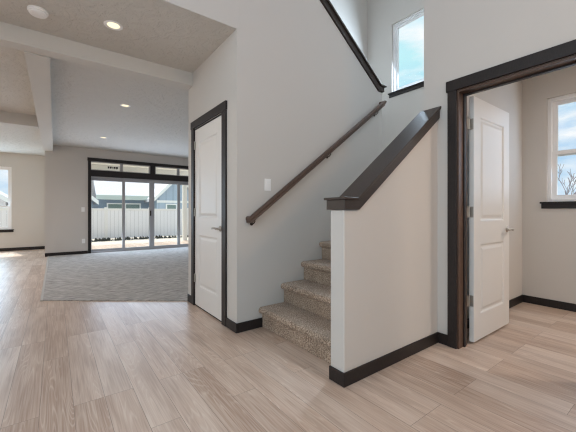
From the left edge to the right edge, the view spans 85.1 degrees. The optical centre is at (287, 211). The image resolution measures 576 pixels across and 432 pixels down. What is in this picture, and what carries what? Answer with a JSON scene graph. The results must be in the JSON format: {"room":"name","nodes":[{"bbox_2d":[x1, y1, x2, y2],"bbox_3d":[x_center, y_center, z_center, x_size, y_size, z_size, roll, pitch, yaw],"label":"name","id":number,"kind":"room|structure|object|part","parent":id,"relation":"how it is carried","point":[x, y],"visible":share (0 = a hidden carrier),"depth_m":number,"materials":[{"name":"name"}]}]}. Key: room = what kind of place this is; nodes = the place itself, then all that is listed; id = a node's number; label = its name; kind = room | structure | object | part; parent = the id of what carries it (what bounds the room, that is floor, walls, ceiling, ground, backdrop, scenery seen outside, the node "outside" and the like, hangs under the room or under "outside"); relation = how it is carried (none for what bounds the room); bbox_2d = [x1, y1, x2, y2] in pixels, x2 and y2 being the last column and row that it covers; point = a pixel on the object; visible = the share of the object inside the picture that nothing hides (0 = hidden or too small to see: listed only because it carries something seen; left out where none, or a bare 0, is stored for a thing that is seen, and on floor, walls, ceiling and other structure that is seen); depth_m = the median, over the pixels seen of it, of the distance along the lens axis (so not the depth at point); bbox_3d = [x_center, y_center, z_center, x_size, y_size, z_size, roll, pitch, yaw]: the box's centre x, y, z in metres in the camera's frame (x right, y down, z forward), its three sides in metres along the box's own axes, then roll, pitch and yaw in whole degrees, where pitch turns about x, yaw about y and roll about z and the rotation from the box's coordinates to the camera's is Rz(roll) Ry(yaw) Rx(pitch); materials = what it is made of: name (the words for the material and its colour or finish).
{"room":"entrance hall","nodes":[
{"label":"entrance hall","id":0,"kind":"room"},
{"bbox_2d":[0,152,44,247],"bbox_3d":[-9.149,-0.281,7.872,4.900,2.743,0.150,0,0,-37],"label":"wall","id":1,"kind":"structure","parent":0,"point":[28,171],"depth_m":9.00,"materials":[{"name":"grey paint"}]},
{"bbox_2d":[0,166,13,231],"bbox_3d":[-8.447,-0.350,8.368,1.730,1.830,0.170,0,0,-37],"label":"window","id":2,"kind":"structure","parent":1,"relation":"in","point":[9,228],"depth_m":8.82,"materials":[{"name":"white plastic"}]},
{"bbox_3d":[-8.474,-0.670,8.405,1.552,1.121,0.030,0,0,-37],"label":"sash","id":3,"kind":"part","parent":2,"relation":"part of","materials":[{"name":"white plastic"}]},
{"bbox_3d":[-8.456,0.143,8.380,1.552,0.626,0.030,0,0,-37],"label":"sash","id":4,"kind":"part","parent":2,"relation":"part of","materials":[{"name":"glass"}]},
{"bbox_2d":[0,246,44,250],"bbox_3d":[-9.061,1.046,7.836,4.800,0.087,0.013,0,0,-37],"label":"baseboard","id":5,"kind":"structure","parent":1,"relation":"attached to","point":[35,247],"depth_m":8.94,"materials":[{"name":"black wood"}]},
{"bbox_2d":[45,145,187,252],"bbox_3d":[-3.833,-0.281,9.268,5.300,2.743,0.150,0,0,-37],"label":"wall","id":6,"kind":"structure","parent":0,"point":[66,167],"depth_m":7.92,"materials":[{"name":"grey paint"}]},
{"bbox_2d":[45,251,87,256],"bbox_3d":[-5.556,1.046,7.886,0.885,0.087,0.013,0,0,-37],"label":"baseboard","id":7,"kind":"structure","parent":6,"relation":"attached to","point":[73,252],"depth_m":7.86,"materials":[{"name":"black wood"}]},
{"bbox_2d":[87,157,187,252],"bbox_3d":[-3.962,-0.165,9.150,3.203,2.510,0.166,0,0,-37],"label":"door","id":8,"kind":"structure","parent":6,"relation":"in","point":[122,176],"depth_m":8.85,"materials":[{"name":"grey"}]},
{"bbox_3d":[-5.170,-0.125,8.168,0.068,2.430,0.020,0,0,-37],"label":"casing","id":9,"kind":"part","parent":8,"relation":"part of","materials":[{"name":"black wood"}]},
{"bbox_3d":[-4.899,0.077,8.497,0.860,1.965,0.035,0,0,-37],"label":"slider panel","id":10,"kind":"part","parent":8,"relation":"part of","materials":[{"name":"grey"}]},
{"bbox_3d":[-4.614,-1.221,8.688,1.475,0.242,0.090,0,0,-37],"label":"transom frame","id":11,"kind":"part","parent":8,"relation":"part of","materials":[{"name":"grey"}]},
{"bbox_3d":[-4.278,0.077,8.909,0.767,1.965,0.035,0,0,-37],"label":"slider panel","id":12,"kind":"part","parent":8,"relation":"part of","materials":[{"name":"grey"}]},
{"bbox_3d":[-3.920,-1.377,9.093,3.203,0.085,0.026,0,0,-37],"label":"head casing","id":13,"kind":"part","parent":8,"relation":"part of","materials":[{"name":"black wood"}]},
{"bbox_3d":[-3.961,-1.220,9.155,0.130,0.240,0.158,0,0,-37],"label":"mullion post","id":14,"kind":"part","parent":8,"relation":"part of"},
{"bbox_3d":[-3.641,0.077,9.382,0.816,1.965,0.035,0,0,-37],"label":"slider panel","id":15,"kind":"part","parent":8,"relation":"part of","materials":[{"name":"grey"}]},
{"bbox_3d":[-3.333,-1.221,9.639,1.455,0.242,0.090,0,0,-37],"label":"transom frame","id":16,"kind":"part","parent":8,"relation":"part of","materials":[{"name":"grey"}]},
{"bbox_3d":[-3.089,0.077,9.842,0.760,1.965,0.035,0,0,-37],"label":"slider panel","id":17,"kind":"part","parent":8,"relation":"part of","materials":[{"name":"grey"}]},
{"bbox_2d":[0,0,239,158],"bbox_3d":[-4.337,-1.803,5.838,10.200,0.300,9.454,0,0,-37],"label":"ceiling","id":18,"kind":"structure","parent":0,"point":[86,100],"depth_m":3.91,"materials":[{"name":"grey paint"}]},
{"bbox_2d":[0,111,38,128],"bbox_3d":[-6.263,-1.562,4.043,4.768,0.201,0.160,0,0,-37],"label":"ceiling beam","id":19,"kind":"structure","parent":18,"relation":"attached to","point":[6,118],"depth_m":5.25,"materials":[{"name":"grey paint"}]},
{"bbox_2d":[27,5,48,18],"bbox_3d":[-2.052,-1.634,2.574,0.140,0.038,0.140,0,0,-37],"label":"smoke detector","id":20,"kind":"object","parent":18,"relation":"attached to","point":[36,11],"visible":1,"depth_m":2.54,"materials":[{"name":"white plastic"}]},
{"bbox_2d":[24,51,52,150],"bbox_3d":[-4.126,-1.577,5.325,0.192,0.173,5.830,0,0,-37],"label":"ceiling beam","id":21,"kind":"structure","parent":18,"relation":"attached to","point":[38,66],"depth_m":3.91,"materials":[{"name":"grey paint"}]},
{"bbox_2d":[0,21,192,89],"bbox_3d":[-3.712,-1.581,1.908,6.316,0.163,0.150,0,0,-37],"label":"ceiling beam","id":22,"kind":"structure","parent":18,"relation":"attached to","point":[11,36],"depth_m":3.12,"materials":[{"name":"grey paint"}]},
{"bbox_2d":[104,20,122,30],"bbox_3d":[-1.545,-1.649,2.776,0.151,0.007,0.151,0,0,-37],"label":"recessed light","id":23,"kind":"object","parent":18,"relation":"in","point":[110,24],"visible":1,"depth_m":2.78,"materials":[{"name":"white plastic"}]},
{"bbox_2d":[188,29,239,322],"bbox_3d":[-0.796,-0.281,3.373,0.115,2.743,1.274,0,0,-37],"label":"wall","id":24,"kind":"structure","parent":0,"point":[216,80],"depth_m":2.96,"materials":[{"name":"grey paint"}]},
{"bbox_2d":[187,294,190,302],"bbox_3d":[-1.188,1.046,3.792,0.013,0.087,0.135,0,0,-37],"label":"baseboard","id":25,"kind":"structure","parent":24,"relation":"attached to","point":[188,295],"depth_m":3.81,"materials":[{"name":"wood"}]},
{"bbox_2d":[191,100,226,326],"bbox_3d":[-0.838,0.015,3.380,0.174,2.150,0.954,0,0,-37],"label":"door","id":26,"kind":"structure","parent":24,"relation":"in","point":[208,140],"depth_m":3.34,"materials":[{"name":"white painted wood"},{"name":"dark wood frame"},{"name":"metal hardware"}]},
{"bbox_3d":[-1.123,0.057,3.702,0.017,2.066,0.078,0,0,-37],"label":"casing","id":27,"kind":"part","parent":26,"relation":"part of","materials":[{"name":"wood"}]},
{"bbox_3d":[-0.869,-1.018,3.357,0.021,0.084,0.954,0,0,-37],"label":"head casing","id":28,"kind":"part","parent":26,"relation":"part of","materials":[{"name":"black wood"}]},
{"bbox_3d":[-0.615,0.057,3.018,0.017,2.066,0.091,0,0,-37],"label":"casing","id":29,"kind":"part","parent":26,"relation":"part of","materials":[{"name":"black wood"}]},
{"bbox_2d":[165,0,381,321],"bbox_3d":[-0.944,-0.925,2.541,5.315,4.030,0.115,0,0,-37],"label":"wall","id":30,"kind":"structure","parent":0,"point":[303,87],"depth_m":3.18,"materials":[{"name":"grey paint"}]},
{"bbox_2d":[226,317,262,332],"bbox_3d":[-0.410,1.046,2.985,0.298,0.087,0.218,0,0,-37],"label":"baseboard","id":31,"kind":"structure","parent":30,"relation":"attached to","point":[255,323],"depth_m":2.89,"materials":[{"name":"black wood"}]},
{"bbox_2d":[265,179,270,190],"bbox_3d":[-0.194,-0.262,3.020,0.072,0.116,0.010,0,0,-37],"label":"light switch","id":32,"kind":"object","parent":30,"relation":"attached to","point":[267,181],"visible":1,"depth_m":3.02,"materials":[{"name":"white plastic"}]},
{"bbox_2d":[246,100,386,225],"bbox_3d":[0.435,-0.647,3.438,1.992,1.547,0.090,0,0,-37],"label":"handrail","id":33,"kind":"object","parent":30,"relation":"attached to","point":[249,219],"visible":1,"depth_m":3.24,"materials":[{"name":"brown wood"}]},
{"bbox_2d":[320,0,386,92],"bbox_3d":[0.400,-2.295,3.536,2.060,1.474,0.190,0,0,-37],"label":"wall cap","id":34,"kind":"object","parent":30,"relation":"attached to","point":[327,4],"visible":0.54,"depth_m":3.71,"materials":[{"name":"black wood"}]},
{"bbox_2d":[0,240,575,431],"bbox_3d":[-2.758,1.150,3.712,10.200,0.120,14.750,0,0,-37],"label":"floor","id":35,"kind":"structure","parent":0,"point":[66,366],"depth_m":2.08,"materials":[{"name":"brown wood"}]},
{"bbox_2d":[40,256,48,301],"bbox_3d":[-4.433,1.083,5.745,0.026,0.014,4.790,0,0,-37],"label":"trim","id":36,"kind":"structure","parent":35,"relation":"on","point":[43,287],"depth_m":4.79,"materials":[{"name":"grey"}]},
{"bbox_2d":[43,247,187,300],"bbox_3d":[-2.060,1.084,6.861,5.123,0.012,5.828,0,0,-37],"label":"floor","id":37,"kind":"structure","parent":35,"relation":"on","point":[149,274],"depth_m":5.32,"materials":[{"name":"grey carpet"}]},
{"bbox_2d":[259,241,330,363],"bbox_3d":[0.896,-0.343,3.906,3.017,2.866,2.231,0,0,-37],"label":"staircase","id":38,"kind":"structure","parent":35,"relation":"on","point":[303,319],"depth_m":2.77,"materials":[{"name":"brown carpet"}]},
{"bbox_2d":[330,0,366,59],"bbox_3d":[0.156,-1.660,4.812,3.130,5.500,0.100,0,0,-37],"label":"wall","id":39,"kind":"structure","parent":0,"point":[353,13],"depth_m":5.53,"materials":[{"name":"grey paint"}]},
{"bbox_2d":[331,81,521,372],"bbox_3d":[1.562,-1.660,2.934,3.112,5.500,0.121,0,0,-37],"label":"wall","id":40,"kind":"structure","parent":0,"point":[384,253],"depth_m":2.31,"materials":[{"name":"grey paint"}]},
{"bbox_2d":[324,106,440,209],"bbox_3d":[0.753,-0.448,2.333,1.156,0.866,0.187,0,0,-37],"label":"half wall cap","id":41,"kind":"object","parent":40,"relation":"on","point":[358,193],"visible":1,"depth_m":2.25,"materials":[{"name":"black wood"}]},
{"bbox_2d":[329,332,438,387],"bbox_3d":[0.764,1.046,2.334,1.140,0.087,0.135,0,0,-37],"label":"baseboard","id":42,"kind":"structure","parent":40,"relation":"attached to","point":[345,379],"depth_m":2.15,"materials":[{"name":"black wood"}]},
{"bbox_2d":[467,295,522,328],"bbox_3d":[2.115,1.046,3.261,1.835,0.087,0.013,0,0,-37],"label":"baseboard","id":43,"kind":"structure","parent":40,"relation":"attached to","point":[513,302],"depth_m":3.63,"materials":[{"name":"black wood"}]},
{"bbox_2d":[446,39,575,348],"bbox_3d":[1.952,0.017,2.469,0.977,2.146,0.930,0,0,-37],"label":"door","id":44,"kind":"structure","parent":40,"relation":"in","point":[487,301],"depth_m":2.58,"materials":[{"name":"white wood"}]},
{"bbox_3d":[1.322,0.057,2.522,0.019,2.066,0.071,0,0,-37],"label":"casing","id":45,"kind":"part","parent":44,"relation":"part of","materials":[{"name":"black wood"}]},
{"bbox_3d":[1.569,-1.013,2.185,0.024,0.086,0.930,0,0,-37],"label":"head casing","id":46,"kind":"part","parent":44,"relation":"part of","materials":[{"name":"black wood"}]},
{"bbox_2d":[367,0,575,303],"bbox_3d":[3.405,-1.660,3.197,0.160,5.500,6.570,0,0,-37],"label":"wall","id":47,"kind":"structure","parent":0,"point":[548,235],"depth_m":3.72,"materials":[{"name":"grey paint"}]},
{"bbox_2d":[388,8,423,97],"bbox_3d":[2.050,-2.545,4.980,0.170,1.230,0.970,0,0,-37],"label":"window","id":48,"kind":"structure","parent":47,"relation":"in","point":[397,90],"depth_m":5.25,"materials":[{"name":"white plastic"}]},
{"bbox_3d":[2.007,-1.997,4.948,0.065,0.020,0.970,0,0,-37],"label":"sill","id":49,"kind":"part","parent":48,"relation":"part of","materials":[{"name":"black wood"}]},
{"bbox_3d":[2.062,-2.583,4.989,0.030,1.087,0.782,0,0,-37],"label":"sash","id":50,"kind":"part","parent":48,"relation":"part of","materials":[{"name":"clear glass"}]},
{"bbox_2d":[523,295,575,311],"bbox_3d":[4.028,1.046,2.214,0.013,0.087,3.950,0,0,-37],"label":"baseboard","id":51,"kind":"structure","parent":47,"relation":"attached to","point":[528,299],"depth_m":3.58,"materials":[{"name":"black wood"}]},
{"bbox_2d":[540,93,575,208],"bbox_3d":[3.304,-0.675,3.292,0.170,1.270,1.025,0,0,-37],"label":"window","id":52,"kind":"structure","parent":47,"relation":"in","point":[555,200],"depth_m":3.61,"materials":[{"name":"white plastic"}]},
{"bbox_3d":[3.261,-0.107,3.261,0.065,0.020,1.025,0,0,-37],"label":"sill","id":53,"kind":"part","parent":52,"relation":"part of","materials":[{"name":"wood"}]},
{"bbox_3d":[3.316,-0.424,3.301,0.030,0.551,0.837,0,0,-37],"label":"sash","id":54,"kind":"part","parent":52,"relation":"part of","materials":[{"name":"white plastic"}]},
{"bbox_3d":[3.340,-0.958,3.319,0.030,0.636,0.837,0,0,-37],"label":"sash","id":55,"kind":"part","parent":52,"relation":"part of","materials":[{"name":"clear glass"}]},
{"bbox_2d":[424,0,575,334],"bbox_3d":[2.454,-1.660,1.128,0.135,5.500,4.084,0,0,-37],"label":"wall","id":56,"kind":"structure","parent":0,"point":[462,38],"depth_m":2.44,"materials":[{"name":"grey paint"}]},
{"bbox_2d":[438,332,446,345],"bbox_3d":[1.279,1.046,2.585,0.013,0.087,0.076,0,0,-37],"label":"baseboard","id":57,"kind":"structure","parent":56,"relation":"attached to","point":[442,338],"depth_m":2.58,"materials":[{"name":"black wood"}]},
{"label":"outside","id":58,"kind":"structure","parent":0,"visible":0},
{"bbox_2d":[558,164,575,194],"bbox_3d":[9.076,-0.162,9.772,0.542,2.786,1.222,0,0,-23],"label":"bare tree","id":59,"kind":"object","parent":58,"point":[571,176],"visible":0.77,"depth_m":9.92,"materials":[{"name":"grey plant"}]},
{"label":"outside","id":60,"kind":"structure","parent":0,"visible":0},
{"bbox_2d":[92,235,187,244],"bbox_3d":[-14.047,1.470,20.584,26.000,0.480,30.200,0,0,-37],"label":"ground","id":61,"kind":"structure","parent":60,"point":[138,240],"depth_m":13.53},
{"bbox_2d":[0,191,7,205],"bbox_3d":[-15.185,-0.215,15.073,3.400,2.890,5.690,0,0,-37],"label":"gabled house","id":62,"kind":"structure","parent":61,"relation":"on","point":[3,197],"depth_m":13.80,"materials":[{"name":"grey"}]},
{"bbox_3d":[-13.500,-0.975,12.805,3.400,1.350,0.040,0,0,-37],"label":"rake trim","id":63,"kind":"part","parent":62,"relation":"part of","materials":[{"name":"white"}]},
{"bbox_2d":[0,207,187,238],"bbox_3d":[-8.141,0.510,13.909,14.640,1.440,0.120,0,0,-37],"label":"vinyl fence","id":64,"kind":"object","parent":61,"relation":"on","point":[106,222],"visible":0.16,"depth_m":14.52,"materials":[{"name":"white plastic"}]},
{"bbox_3d":[-10.296,0.560,12.308,1.710,1.260,0.040,0,0,-37],"label":"panel","id":65,"kind":"part","parent":64,"relation":"part of","materials":[{"name":"white plastic"}]},
{"bbox_3d":[-8.827,0.560,13.399,1.710,1.260,0.040,0,0,-37],"label":"panel","id":66,"kind":"part","parent":64,"relation":"part of","materials":[{"name":"white plastic"}]},
{"bbox_3d":[-8.093,0.510,13.945,0.120,1.440,0.120,0,0,-37],"label":"post","id":67,"kind":"part","parent":64,"relation":"part of","materials":[{"name":"white plastic"}]},
{"bbox_3d":[-7.358,-0.115,14.491,1.710,0.090,0.080,0,0,-37],"label":"rail","id":68,"kind":"part","parent":64,"relation":"part of","materials":[{"name":"white plastic"}]},
{"bbox_3d":[-7.358,0.560,14.491,1.710,1.260,0.040,0,0,-37],"label":"panel","id":69,"kind":"part","parent":64,"relation":"part of","materials":[{"name":"white plastic"}]},
{"bbox_3d":[-5.889,-0.115,15.582,1.710,0.090,0.080,0,0,-37],"label":"rail","id":70,"kind":"part","parent":64,"relation":"part of","materials":[{"name":"white plastic"}]},
{"bbox_3d":[-5.889,0.560,15.582,1.710,1.260,0.040,0,0,-37],"label":"panel","id":71,"kind":"part","parent":64,"relation":"part of","materials":[{"name":"white plastic"}]},
{"bbox_2d":[92,196,98,204],"bbox_3d":[-12.793,-0.315,17.722,3.000,3.090,6.290,0,0,-37],"label":"gabled house","id":72,"kind":"structure","parent":61,"relation":"on","point":[95,201],"depth_m":16.06,"materials":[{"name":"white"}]},
{"bbox_2d":[92,180,187,208],"bbox_3d":[-9.958,-1.490,23.254,8.050,5.440,11.790,0,0,-37],"label":"house","id":73,"kind":"structure","parent":61,"relation":"on","point":[108,193],"depth_m":18.65,"materials":[{"name":"blue"}]},
{"bbox_3d":[-10.227,-0.070,18.545,0.720,0.780,0.010,0,0,-37],"label":"pane","id":74,"kind":"part","parent":73,"relation":"part of","materials":[{"name":"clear glass"}]},
{"bbox_3d":[-9.460,-0.070,19.114,0.750,0.780,0.010,0,0,-37],"label":"pane","id":75,"kind":"part","parent":73,"relation":"part of","materials":[{"name":"clear glass"}]},
{"bbox_3d":[-6.434,-1.400,18.553,2.900,1.700,0.040,0,0,-37],"label":"rake trim","id":76,"kind":"part","parent":73,"relation":"part of","materials":[{"name":"white"}]},
{"bbox_3d":[-6.887,-0.150,18.534,0.510,0.540,0.010,0,0,-37],"label":"pane","id":77,"kind":"part","parent":73,"relation":"part of","materials":[{"name":"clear glass"}]},
{"bbox_2d":[92,235,187,241],"bbox_3d":[-8.040,1.150,13.326,13.126,0.160,0.721,0,0,-37],"label":"weeds","id":78,"kind":"object","parent":61,"relation":"on","point":[140,237],"visible":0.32,"depth_m":13.93,"materials":[{"name":"green plant"}]},
{"bbox_2d":[101,240,181,244],"bbox_3d":[-4.878,1.185,10.423,4.600,0.090,2.948,0,0,-37],"label":"patio slab","id":79,"kind":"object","parent":61,"relation":"on","point":[176,240],"visible":0.02,"depth_m":11.72,"materials":[{"name":"concrete"}]},
{"bbox_2d":[91,162,187,240],"bbox_3d":[-4.719,-0.275,10.292,4.700,2.830,2.548,0,0,-37],"label":"patio cover","id":80,"kind":"object","parent":79,"relation":"on","point":[98,166],"visible":0.12,"depth_m":11.58,"materials":[{"name":"white"}]},
{"bbox_3d":[-4.719,-1.630,10.292,4.700,0.120,2.548,0,0,-37],"label":"roof panel","id":81,"kind":"part","parent":80,"relation":"part of","materials":[{"name":"white"}]},
{"bbox_3d":[-4.000,-0.115,12.133,0.150,2.510,0.150,0,0,-37],"label":"post","id":82,"kind":"part","parent":80,"relation":"part of","materials":[{"name":"white"}]}
]}

